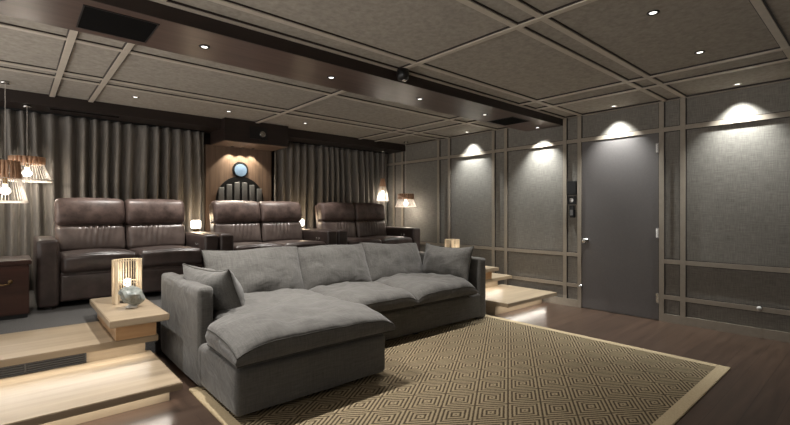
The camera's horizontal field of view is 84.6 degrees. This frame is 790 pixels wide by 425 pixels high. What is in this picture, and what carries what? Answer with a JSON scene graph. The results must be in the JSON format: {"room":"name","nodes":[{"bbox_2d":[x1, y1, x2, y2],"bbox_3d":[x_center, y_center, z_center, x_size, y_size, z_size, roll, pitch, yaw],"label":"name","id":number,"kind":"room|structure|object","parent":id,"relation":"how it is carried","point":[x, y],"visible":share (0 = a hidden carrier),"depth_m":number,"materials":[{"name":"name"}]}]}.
{"room":"home theater","nodes":[
{"label":"home theater","id":0,"kind":"room"},
{"bbox_2d":[204,133,274,200],"bbox_3d":[-2.731,-0.020,5.987,7.000,2.400,0.100,0,0,-41],"label":"wall","id":1,"kind":"structure","parent":0,"point":[206,135],"depth_m":6.66,"materials":[{"name":"black wood"}]},
{"bbox_2d":[0,88,405,153],"bbox_3d":[-2.567,-1.161,5.725,6.900,0.121,0.510,0,0,-41],"label":"curtain valance","id":2,"kind":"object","parent":1,"relation":"attached to","point":[9,98],"depth_m":5.15,"materials":[{"name":"black wood"}]},
{"bbox_2d":[49,108,119,117],"bbox_3d":[-3.417,-1.099,4.798,0.640,0.005,0.080,0,0,-41],"label":"air vent","id":3,"kind":"object","parent":2,"relation":"attached to","point":[49,108],"visible":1,"depth_m":4.76,"materials":[{"name":"black plastic"}]},
{"bbox_2d":[0,107,203,289],"bbox_3d":[-3.919,-0.127,4.712,3.571,1.945,0.139,0,0,-41],"label":"curtain","id":4,"kind":"object","parent":2,"relation":"hanging from","point":[86,157],"visible":0.65,"depth_m":5.04,"materials":[{"name":"grey fabric"}]},
{"bbox_2d":[274,141,387,228],"bbox_3d":[-0.991,-0.127,7.286,2.264,1.945,0.130,0,0,-41],"label":"curtain","id":5,"kind":"object","parent":2,"relation":"hanging from","point":[306,174],"visible":0.59,"depth_m":7.14,"materials":[{"name":"grey fabric"}]},
{"bbox_2d":[204,144,270,231],"bbox_3d":[-2.241,-0.040,6.248,0.950,1.780,0.135,0,0,-41],"label":"wall panel","id":6,"kind":"object","parent":1,"relation":"attached to","point":[230,173],"visible":0.59,"depth_m":6.16,"materials":[{"name":"brown wood"}]},
{"bbox_2d":[0,0,789,144],"bbox_3d":[-0.145,-1.245,2.968,6.900,0.050,7.850,0,0,-41],"label":"ceiling","id":7,"kind":"structure","parent":0,"point":[669,39],"depth_m":3.39,"materials":[{"name":"fabric"}]},
{"bbox_2d":[0,80,28,202],"bbox_3d":[-3.622,-0.656,4.032,0.338,1.128,0.338,0,0,-41],"label":"pendant lamp","id":8,"kind":"object","parent":7,"relation":"hanging from","point":[13,166],"visible":1,"depth_m":4.01,"materials":[{"name":"metal"}]},
{"bbox_2d":[1,105,51,182],"bbox_3d":[-3.777,-0.710,4.455,0.414,0.780,0.414,0,0,-41],"label":"pendant lamp","id":9,"kind":"object","parent":7,"relation":"hanging from","point":[27,160],"visible":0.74,"depth_m":4.42,"materials":[{"name":"metal"}]},
{"bbox_2d":[49,29,78,96],"bbox_3d":[-2.761,-1.211,3.598,0.058,0.020,2.450,0,0,-41],"label":"trim","id":10,"kind":"structure","parent":7,"relation":"attached to","point":[71,35],"depth_m":3.43,"materials":[{"name":"brown wood"}]},
{"bbox_2d":[87,42,135,102],"bbox_3d":[-2.513,-1.211,3.815,0.058,0.020,2.450,0,0,-41],"label":"trim","id":11,"kind":"structure","parent":7,"relation":"attached to","point":[127,47],"depth_m":3.66,"materials":[{"name":"brown wood"}]},
{"bbox_2d":[0,66,439,139],"bbox_3d":[-1.851,-1.212,4.910,6.900,0.017,0.058,0,0,-41],"label":"trim","id":12,"kind":"structure","parent":7,"relation":"attached to","point":[1,67],"depth_m":4.59,"materials":[{"name":"black wood"}]},
{"bbox_2d":[0,60,448,137],"bbox_3d":[-1.719,-1.212,4.760,6.900,0.017,0.058,0,0,-41],"label":"trim","id":13,"kind":"structure","parent":7,"relation":"attached to","point":[1,61],"depth_m":4.43,"materials":[{"name":"black wood"}]},
{"bbox_2d":[0,22,496,129],"bbox_3d":[-1.105,-1.212,4.061,6.900,0.017,0.058,0,0,-41],"label":"trim","id":14,"kind":"structure","parent":7,"relation":"attached to","point":[2,24],"depth_m":3.63,"materials":[{"name":"black wood"}]},
{"bbox_2d":[210,117,287,150],"bbox_3d":[-2.020,-1.071,6.049,0.890,0.297,0.564,0,0,-41],"label":"box","id":15,"kind":"object","parent":7,"relation":"attached to","point":[238,133],"visible":0.99,"depth_m":5.84,"materials":[{"name":"black wood"}]},
{"bbox_2d":[0,0,562,130],"bbox_3d":[-0.611,-1.168,3.498,6.900,0.106,0.538,0,0,-41],"label":"beam","id":16,"kind":"structure","parent":7,"relation":"attached to","point":[179,31],"depth_m":3.12,"materials":[{"name":"brown wood"}]},
{"bbox_2d":[76,4,159,42],"bbox_3d":[-1.654,-1.115,2.587,0.370,0.005,0.370,0,0,-41],"label":"grille","id":17,"kind":"object","parent":16,"relation":"attached to","point":[91,18],"visible":1,"depth_m":2.57,"materials":[{"name":"black plastic"}]},
{"bbox_2d":[199,45,209,48],"bbox_3d":[-1.281,-1.113,2.921,0.070,0.007,0.070,0,0,-41],"label":"recessed light","id":18,"kind":"object","parent":16,"relation":"attached to","point":[200,46],"visible":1,"depth_m":2.92,"materials":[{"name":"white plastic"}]},
{"bbox_2d":[487,117,528,125],"bbox_3d":[1.388,-1.115,5.306,0.370,0.005,0.360,0,0,-41],"label":"grille","id":19,"kind":"object","parent":16,"relation":"attached to","point":[510,120],"visible":1,"depth_m":5.31,"materials":[{"name":"black plastic"}]},
{"bbox_2d":[255,90,346,122],"bbox_3d":[-1.138,-1.211,5.023,0.058,0.020,2.450,0,0,-41],"label":"trim","id":20,"kind":"structure","parent":7,"relation":"attached to","point":[337,92],"depth_m":4.87,"materials":[{"name":"taupe painted wood"}]},
{"bbox_2d":[150,0,564,118],"bbox_3d":[-0.422,-1.210,3.283,6.900,0.021,0.054,0,0,-41],"label":"trim","id":21,"kind":"structure","parent":7,"relation":"attached to","point":[175,4],"depth_m":3.15,"materials":[{"name":"black wood"}]},
{"bbox_2d":[376,150,388,200],"bbox_3d":[-0.218,-0.653,7.702,0.228,0.894,0.228,0,0,-41],"label":"pendant lamp","id":22,"kind":"object","parent":7,"relation":"hanging from","point":[382,186],"visible":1,"depth_m":7.66,"materials":[{"name":"wood"}]},
{"bbox_2d":[208,0,581,115],"bbox_3d":[-0.280,-1.212,3.122,6.900,0.017,0.058,0,0,-41],"label":"trim","id":23,"kind":"structure","parent":7,"relation":"attached to","point":[228,3],"depth_m":3.15,"materials":[{"name":"black wood"}]},
{"bbox_2d":[397,68,408,81],"bbox_3d":[0.066,-1.152,3.652,0.104,0.096,0.103,0,0,-41],"label":"sensor","id":24,"kind":"object","parent":7,"relation":"attached to","point":[402,73],"visible":1,"depth_m":3.61,"materials":[{"name":"black plastic"}]},
{"bbox_2d":[395,141,415,206],"bbox_3d":[0.185,-0.656,7.457,0.368,1.128,0.368,0,0,-41],"label":"pendant lamp","id":25,"kind":"object","parent":7,"relation":"hanging from","point":[405,197],"visible":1,"depth_m":7.38,"materials":[{"name":"wood"}]},
{"bbox_2d":[358,116,462,138],"bbox_3d":[0.214,-1.211,6.211,0.058,0.020,2.450,0,0,-41],"label":"trim","id":26,"kind":"structure","parent":7,"relation":"attached to","point":[457,117],"depth_m":6.13,"materials":[{"name":"taupe painted wood"}]},
{"bbox_2d":[374,120,479,141],"bbox_3d":[0.469,-1.211,6.436,0.058,0.020,2.450,0,0,-41],"label":"trim","id":27,"kind":"structure","parent":7,"relation":"attached to","point":[473,121],"depth_m":6.36,"materials":[{"name":"taupe painted wood"}]},
{"bbox_2d":[405,127,507,145],"bbox_3d":[0.988,-1.210,6.891,0.034,0.023,2.430,0,0,-41],"label":"trim","id":28,"kind":"structure","parent":7,"relation":"attached to","point":[503,127],"depth_m":6.84,"materials":[{"name":"black wood"}]},
{"bbox_2d":[399,0,596,68],"bbox_3d":[1.462,-1.211,2.063,0.058,0.020,4.370,0,0,-41],"label":"trim","id":29,"kind":"structure","parent":7,"relation":"attached to","point":[575,4],"depth_m":2.90,"materials":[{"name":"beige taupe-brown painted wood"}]},
{"bbox_2d":[456,0,666,100],"bbox_3d":[0.334,-1.212,2.423,6.900,0.017,0.058,0,0,-41],"label":"trim","id":30,"kind":"structure","parent":7,"relation":"attached to","point":[473,4],"depth_m":3.09,"materials":[{"name":"taupe painted wood"}]},
{"bbox_2d":[504,0,686,97],"bbox_3d":[0.453,-1.212,2.288,6.900,0.017,0.058,0,0,-41],"label":"trim","id":31,"kind":"structure","parent":7,"relation":"attached to","point":[520,4],"depth_m":3.07,"materials":[{"name":"taupe painted wood"}]},
{"bbox_2d":[646,10,659,15],"bbox_3d":[1.574,-1.216,2.647,0.070,0.007,0.070,0,0,-41],"label":"recessed light","id":32,"kind":"object","parent":7,"relation":"in","point":[653,12],"visible":1,"depth_m":2.64,"materials":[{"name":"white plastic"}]},
{"bbox_2d":[519,46,789,105],"bbox_3d":[2.814,-1.211,3.251,0.058,0.020,4.370,0,0,-41],"label":"trim","id":33,"kind":"structure","parent":7,"relation":"attached to","point":[776,49],"depth_m":3.73,"materials":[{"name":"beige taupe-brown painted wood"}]},
{"bbox_2d":[535,58,789,109],"bbox_3d":[3.070,-1.211,3.475,0.058,0.020,4.370,0,0,-41],"label":"trim","id":34,"kind":"structure","parent":7,"relation":"attached to","point":[782,59],"depth_m":3.98,"materials":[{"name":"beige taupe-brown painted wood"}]},
{"bbox_2d":[749,0,789,61],"bbox_3d":[1.060,-1.212,1.597,6.900,0.017,0.058,0,0,-41],"label":"trim","id":35,"kind":"structure","parent":7,"relation":"attached to","point":[761,7],"depth_m":2.78,"materials":[{"name":"black taupe-beige painted wood"}]},
{"bbox_2d":[76,301,789,424],"bbox_3d":[-0.145,1.205,2.968,6.900,0.050,7.850,0,0,-41],"label":"floor","id":36,"kind":"structure","parent":0,"point":[755,390],"depth_m":3.39,"materials":[{"name":"brown wood"}]},
{"bbox_2d":[0,290,161,352],"bbox_3d":[-2.022,1.015,5.105,6.900,0.330,2.160,0,0,-41],"label":"platform","id":37,"kind":"object","parent":36,"relation":"on","point":[78,311],"depth_m":3.62,"materials":[{"name":"grey carpet"}]},
{"bbox_2d":[0,255,31,320],"bbox_3d":[-3.404,0.618,3.462,0.765,0.465,0.576,0,0,-41],"label":"wooden chest","id":38,"kind":"object","parent":37,"relation":"on","point":[14,270],"visible":1,"depth_m":3.46,"materials":[{"name":"brown wood"}]},
{"bbox_2d":[33,198,218,309],"bbox_3d":[-2.793,0.346,4.568,1.543,1.008,0.940,0,0,-41],"label":"reclining loveseat","id":39,"kind":"object","parent":37,"relation":"on","point":[75,264],"visible":0.9,"depth_m":4.41,"materials":[{"name":"brown leather"}]},
{"bbox_2d":[55,224,125,251],"bbox_3d":[-3.194,0.264,4.563,0.603,0.295,0.255,0,0,-41],"label":"cushion","id":40,"kind":"object","parent":39,"relation":"on","point":[70,237],"depth_m":4.48,"materials":[{"name":"leather"}]},
{"bbox_2d":[59,248,137,273],"bbox_3d":[-2.939,0.461,4.272,0.610,0.202,0.688,0,0,-41],"label":"seat cushion","id":41,"kind":"object","parent":39,"relation":"on","point":[71,260],"depth_m":4.02,"materials":[{"name":"brown leather"}]},
{"bbox_2d":[125,223,184,248],"bbox_3d":[-2.736,0.265,4.966,0.601,0.293,0.257,0,0,-41],"label":"cushion","id":42,"kind":"object","parent":39,"relation":"on","point":[137,235],"depth_m":4.86,"materials":[{"name":"leather"}]},
{"bbox_2d":[129,245,202,267],"bbox_3d":[-2.480,0.461,4.675,0.610,0.203,0.683,0,0,-41],"label":"seat cushion","id":43,"kind":"object","parent":39,"relation":"on","point":[153,256],"depth_m":4.45,"materials":[{"name":"brown leather"}]},
{"bbox_2d":[200,200,336,250],"bbox_3d":[-1.633,0.346,5.588,1.543,1.008,0.940,0,0,-41],"label":"reclining loveseat","id":44,"kind":"object","parent":37,"relation":"on","point":[238,224],"visible":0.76,"depth_m":5.63,"materials":[{"name":"brown leather"}]},
{"bbox_2d":[211,222,260,241],"bbox_3d":[-2.034,0.264,5.583,0.603,0.295,0.255,0,0,-41],"label":"cushion","id":45,"kind":"object","parent":44,"relation":"on","point":[241,231],"depth_m":5.52,"materials":[{"name":"leather"}]},
{"bbox_2d":[234,242,281,249],"bbox_3d":[-1.779,0.461,5.292,0.610,0.202,0.688,0,0,-41],"label":"seat cushion","id":46,"kind":"object","parent":44,"relation":"on","point":[237,245],"depth_m":5.06,"materials":[{"name":"brown leather"}]},
{"bbox_2d":[259,221,302,241],"bbox_3d":[-1.576,0.265,5.986,0.601,0.293,0.257,0,0,-41],"label":"cushion","id":47,"kind":"object","parent":44,"relation":"on","point":[270,231],"depth_m":5.87,"materials":[{"name":"leather"}]},
{"bbox_2d":[267,240,325,246],"bbox_3d":[-1.320,0.461,5.695,0.610,0.203,0.683,0,0,-41],"label":"seat cushion","id":48,"kind":"object","parent":44,"relation":"on","point":[299,243],"depth_m":5.49,"materials":[{"name":"brown leather"}]},
{"bbox_2d":[310,202,419,251],"bbox_3d":[-0.472,0.346,6.607,1.543,1.008,0.940,0,0,-41],"label":"reclining loveseat","id":49,"kind":"object","parent":37,"relation":"on","point":[354,223],"visible":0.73,"depth_m":6.66,"materials":[{"name":"brown leather"}]},
{"bbox_2d":[318,221,355,236],"bbox_3d":[-0.873,0.264,6.603,0.603,0.295,0.255,0,0,-41],"label":"cushion","id":50,"kind":"object","parent":49,"relation":"on","point":[350,226],"depth_m":6.54,"materials":[{"name":"leather"}]},
{"bbox_2d":[347,237,381,244],"bbox_3d":[-0.618,0.461,6.312,0.610,0.202,0.688,0,0,-41],"label":"seat cushion","id":51,"kind":"object","parent":49,"relation":"on","point":[350,240],"depth_m":6.09,"materials":[{"name":"brown leather"}]},
{"bbox_2d":[354,220,386,236],"bbox_3d":[-0.415,0.265,7.005,0.601,0.293,0.257,0,0,-41],"label":"cushion","id":52,"kind":"object","parent":49,"relation":"on","point":[364,228],"depth_m":6.89,"materials":[{"name":"leather"}]},
{"bbox_2d":[362,236,411,243],"bbox_3d":[-0.159,0.461,6.715,0.610,0.203,0.683,0,0,-41],"label":"seat cushion","id":53,"kind":"object","parent":49,"relation":"on","point":[384,239],"depth_m":6.48,"materials":[{"name":"brown leather"}]},
{"bbox_3d":[-2.568,0.552,5.597,0.260,0.595,0.140,0,0,-41],"label":"stand","id":54,"kind":"object","parent":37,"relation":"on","visible":0},
{"bbox_2d":[191,220,200,231],"bbox_3d":[-2.568,0.177,5.597,0.100,0.155,0.100,0,0,-41],"label":"lamp","id":55,"kind":"object","parent":54,"relation":"on","point":[195,224],"visible":0.89,"depth_m":5.56,"materials":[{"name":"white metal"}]},
{"bbox_2d":[0,321,182,424],"bbox_3d":[-2.586,1.015,2.307,2.360,0.330,1.299,0,0,-41],"label":"staircase","id":56,"kind":"structure","parent":36,"relation":"on","point":[74,374],"depth_m":2.64,"materials":[{"name":"brown wood"}]},
{"bbox_2d":[0,353,85,378],"bbox_3d":[-2.822,0.960,2.279,1.968,0.100,0.016,0,0,-41],"label":"grille","id":57,"kind":"object","parent":56,"relation":"attached to","point":[14,371],"depth_m":2.77,"materials":[{"name":"black metal"}]},
{"bbox_2d":[90,296,169,340],"bbox_3d":[-2.016,0.775,3.260,0.350,0.150,0.980,0,0,-41],"label":"ledge","id":58,"kind":"object","parent":56,"relation":"on","point":[123,323],"visible":0.79,"depth_m":2.98,"materials":[{"name":"brown wood"}]},
{"bbox_2d":[112,258,141,304],"bbox_3d":[-2.094,0.532,3.392,0.204,0.335,0.201,0,0,-41],"label":"lamp","id":59,"kind":"object","parent":58,"relation":"on","point":[138,262],"visible":0.8,"depth_m":3.33,"materials":[{"name":"brown wood"}]},
{"bbox_2d":[118,285,144,307],"bbox_3d":[-1.924,0.615,3.179,0.162,0.156,0.159,0,0,32],"label":"vase","id":60,"kind":"object","parent":58,"relation":"on","point":[132,295],"visible":1,"depth_m":3.14,"materials":[{"name":"silver glass"}]},
{"bbox_2d":[189,315,730,424],"bbox_3d":[0.583,1.173,3.071,3.190,0.014,2.275,0,0,-41],"label":"rug","id":61,"kind":"object","parent":36,"relation":"on","point":[487,370],"visible":0.89,"depth_m":2.94,"materials":[{"name":"carpet"}]},
{"bbox_2d":[161,242,485,415],"bbox_3d":[-0.267,0.740,3.970,3.061,0.854,1.708,0,0,-41],"label":"sectional sofa","id":62,"kind":"object","parent":61,"relation":"on","point":[312,319],"visible":0.98,"depth_m":3.09,"materials":[{"name":"grey fabric"}]},
{"bbox_2d":[183,263,244,310],"bbox_3d":[-1.340,0.565,3.214,0.619,0.355,0.276,0,0,36],"label":"throw pillow","id":63,"kind":"object","parent":62,"relation":"on","point":[228,293],"visible":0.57,"depth_m":3.04,"materials":[{"name":"grey fabric"}]},
{"bbox_2d":[203,246,304,292],"bbox_3d":[-1.222,0.538,3.845,0.880,0.444,0.293,0,0,-41],"label":"cushion","id":64,"kind":"object","parent":62,"relation":"on","point":[264,269],"depth_m":3.79,"materials":[{"name":"grey fabric"}]},
{"bbox_2d":[205,288,395,366],"bbox_3d":[-0.867,0.739,3.205,1.149,0.223,1.352,0,0,-41],"label":"cushion","id":65,"kind":"object","parent":62,"relation":"on","point":[271,324],"depth_m":2.76,"materials":[{"name":"grey fabric"}]},
{"bbox_2d":[297,244,371,289],"bbox_3d":[-0.617,0.546,4.415,0.840,0.428,0.284,0,0,-41],"label":"cushion","id":66,"kind":"object","parent":62,"relation":"on","point":[326,265],"depth_m":4.29,"materials":[{"name":"grey fabric"}]},
{"bbox_2d":[309,281,419,311],"bbox_3d":[-0.349,0.771,4.079,0.802,0.207,0.842,0,0,-41],"label":"seat cushion","id":67,"kind":"object","parent":62,"relation":"on","point":[382,296],"depth_m":3.90,"materials":[{"name":"grey fabric"}]},
{"bbox_2d":[362,243,421,281],"bbox_3d":[-0.006,0.561,4.977,0.880,0.460,0.285,0,0,-41],"label":"cushion","id":68,"kind":"object","parent":62,"relation":"on","point":[382,260],"depth_m":4.82,"materials":[{"name":"grey fabric"}]},
{"bbox_2d":[374,273,477,304],"bbox_3d":[0.273,0.769,4.625,0.897,0.212,0.842,0,0,-41],"label":"seat cushion","id":69,"kind":"object","parent":62,"relation":"on","point":[426,288],"depth_m":4.39,"materials":[{"name":"grey fabric"}]},
{"bbox_2d":[422,242,473,280],"bbox_3d":[0.577,0.558,4.952,0.252,0.391,0.732,0,0,-44],"label":"throw pillow","id":70,"kind":"object","parent":62,"relation":"on","point":[437,259],"visible":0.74,"depth_m":4.81,"materials":[{"name":"grey fabric"}]},
{"bbox_2d":[485,273,556,314],"bbox_3d":[1.231,1.015,5.660,1.080,0.330,1.299,0,0,-41],"label":"staircase","id":71,"kind":"structure","parent":36,"relation":"on","point":[501,298],"depth_m":5.37,"materials":[{"name":"brown wood"}]},
{"bbox_2d":[486,266,498,279],"bbox_3d":[0.875,0.775,5.800,0.350,0.150,0.980,0,0,-41],"label":"ledge","id":72,"kind":"object","parent":71,"relation":"on","point":[489,269],"visible":0.22,"depth_m":5.52,"materials":[{"name":"brown wood"}]},
{"bbox_2d":[445,239,459,247],"bbox_3d":[0.779,0.532,5.916,0.203,0.335,0.204,0,0,-41],"label":"lamp","id":73,"kind":"object","parent":72,"relation":"on","point":[449,243],"visible":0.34,"depth_m":5.83,"materials":[{"name":"brown wood"}]},
{"bbox_2d":[387,81,789,332],"bbox_3d":[2.485,-0.020,5.278,0.100,2.400,7.850,0,0,-41],"label":"wall","id":74,"kind":"structure","parent":0,"point":[738,175],"depth_m":4.63,"materials":[{"name":"fabric"}]},
{"bbox_2d":[393,153,394,226],"bbox_3d":[-0.019,-0.062,8.036,0.025,2.315,0.062,0,0,-41],"label":"trim","id":75,"kind":"structure","parent":74,"relation":"attached to","point":[393,153],"depth_m":8.03,"materials":[{"name":"black wood"}]},
{"bbox_2d":[401,152,403,226],"bbox_3d":[0.139,-0.062,7.856,0.025,2.315,0.062,0,0,-41],"label":"trim","id":76,"kind":"structure","parent":74,"relation":"attached to","point":[402,153],"depth_m":7.84,"materials":[{"name":"black wood"}]},
{"bbox_2d":[437,140,439,245],"bbox_3d":[0.723,-0.062,7.191,0.025,2.315,0.062,0,0,-41],"label":"trim","id":77,"kind":"structure","parent":74,"relation":"attached to","point":[438,141],"depth_m":7.18,"materials":[{"name":"black wood"}]},
{"bbox_2d":[448,138,450,238],"bbox_3d":[0.878,-0.062,7.014,0.025,2.315,0.062,0,0,-41],"label":"trim","id":78,"kind":"structure","parent":74,"relation":"attached to","point":[449,139],"depth_m":7.00,"materials":[{"name":"black wood"}]},
{"bbox_2d":[492,130,495,272],"bbox_3d":[1.446,-0.062,6.368,0.025,2.315,0.062,0,0,-41],"label":"trim","id":79,"kind":"structure","parent":74,"relation":"attached to","point":[493,131],"depth_m":6.35,"materials":[{"name":"black wood"}]},
{"bbox_2d":[420,241,576,256],"bbox_3d":[1.068,0.528,6.801,0.022,0.062,3.690,0,0,-41],"label":"trim","id":80,"kind":"structure","parent":74,"relation":"attached to","point":[509,249],"depth_m":6.07,"materials":[{"name":"black taupe-brown painted wood"}]},
{"bbox_2d":[504,128,507,284],"bbox_3d":[1.588,-0.062,6.207,0.025,2.315,0.062,0,0,-41],"label":"trim","id":81,"kind":"structure","parent":74,"relation":"attached to","point":[505,129],"depth_m":6.20,"materials":[{"name":"black wood"}]},
{"bbox_2d":[499,273,576,287],"bbox_3d":[1.068,0.912,6.801,0.022,0.062,3.690,0,0,-41],"label":"trim","id":82,"kind":"structure","parent":74,"relation":"attached to","point":[515,277],"depth_m":5.77,"materials":[{"name":"black wood"}]},
{"bbox_2d":[542,296,576,306],"bbox_3d":[1.065,1.136,6.802,0.026,0.088,3.685,0,0,-41],"label":"baseboard","id":83,"kind":"structure","parent":74,"relation":"attached to","point":[557,300],"depth_m":5.56,"materials":[{"name":"brown wood"}]},
{"bbox_2d":[563,118,567,297],"bbox_3d":[2.172,-0.062,5.542,0.025,2.315,0.062,0,0,-41],"label":"trim","id":84,"kind":"structure","parent":74,"relation":"attached to","point":[565,120],"depth_m":5.52,"materials":[{"name":"black wood"}]},
{"bbox_2d":[569,206,574,217],"bbox_3d":[2.230,-0.010,5.467,0.039,0.150,0.070,0,0,-41],"label":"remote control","id":85,"kind":"object","parent":74,"relation":"attached to","point":[571,208],"visible":1,"depth_m":5.45,"materials":[{"name":"black plastic"}]},
{"bbox_2d":[568,196,575,203],"bbox_3d":[2.228,-0.155,5.471,0.030,0.100,0.110,0,0,-41],"label":"thermostat","id":86,"kind":"object","parent":74,"relation":"attached to","point":[571,199],"visible":1,"depth_m":5.46,"materials":[{"name":"black plastic"}]},
{"bbox_2d":[567,181,576,194],"bbox_3d":[2.230,-0.307,5.473,0.024,0.175,0.120,0,0,-41],"label":"panel","id":87,"kind":"object","parent":74,"relation":"attached to","point":[571,185],"visible":1,"depth_m":5.46,"materials":[{"name":"black plastic"}]},
{"bbox_2d":[577,115,582,307],"bbox_3d":[2.297,-0.020,5.399,0.025,2.400,0.062,0,0,-41],"label":"trim","id":88,"kind":"structure","parent":74,"relation":"attached to","point":[579,118],"depth_m":5.39,"materials":[{"name":"black wood"}]},
{"bbox_2d":[387,110,789,166],"bbox_3d":[2.440,-0.895,5.239,0.022,0.062,7.850,0,0,-41],"label":"trim","id":89,"kind":"structure","parent":74,"relation":"attached to","point":[784,114],"depth_m":4.98,"materials":[{"name":"black taupe-brown painted wood"}]},
{"bbox_2d":[582,133,658,319],"bbox_3d":[2.575,0.151,5.035,0.090,2.042,0.860,0,0,-41],"label":"door","id":90,"kind":"structure","parent":74,"relation":"in","point":[620,230],"depth_m":5.04,"materials":[{"name":"grey paint"}]},
{"bbox_2d":[658,101,664,321],"bbox_3d":[2.898,-0.020,4.716,0.025,2.400,0.062,0,0,-41],"label":"trim","id":91,"kind":"structure","parent":74,"relation":"attached to","point":[661,105],"depth_m":4.71,"materials":[{"name":"black wood"}]},
{"bbox_2d":[565,78,789,117],"bbox_3d":[3.590,-1.210,3.929,0.034,0.023,4.365,0,0,-41],"label":"trim","id":92,"kind":"structure","parent":74,"relation":"attached to","point":[785,79],"depth_m":4.48,"materials":[{"name":"black taupe-brown painted wood"}]},
{"bbox_2d":[680,98,686,316],"bbox_3d":[3.030,-0.062,4.565,0.025,2.315,0.062,0,0,-41],"label":"trim","id":93,"kind":"structure","parent":74,"relation":"attached to","point":[683,101],"depth_m":4.55,"materials":[{"name":"black wood"}]},
{"bbox_2d":[664,313,789,342],"bbox_3d":[3.971,1.136,3.493,0.026,0.088,3.206,0,0,-41],"label":"baseboard","id":94,"kind":"structure","parent":74,"relation":"attached to","point":[781,336],"depth_m":4.26,"materials":[{"name":"wood"}]},
{"bbox_2d":[664,258,789,273],"bbox_3d":[3.970,0.528,3.498,0.022,0.062,3.215,0,0,-41],"label":"trim","id":95,"kind":"structure","parent":74,"relation":"attached to","point":[734,266],"depth_m":4.24,"materials":[{"name":"black taupe-brown painted wood"}]},
{"bbox_2d":[664,294,789,315],"bbox_3d":[3.970,0.912,3.498,0.022,0.062,3.215,0,0,-41],"label":"trim","id":96,"kind":"structure","parent":74,"relation":"attached to","point":[747,307],"depth_m":4.25,"materials":[{"name":"black taupe-brown painted wood"}]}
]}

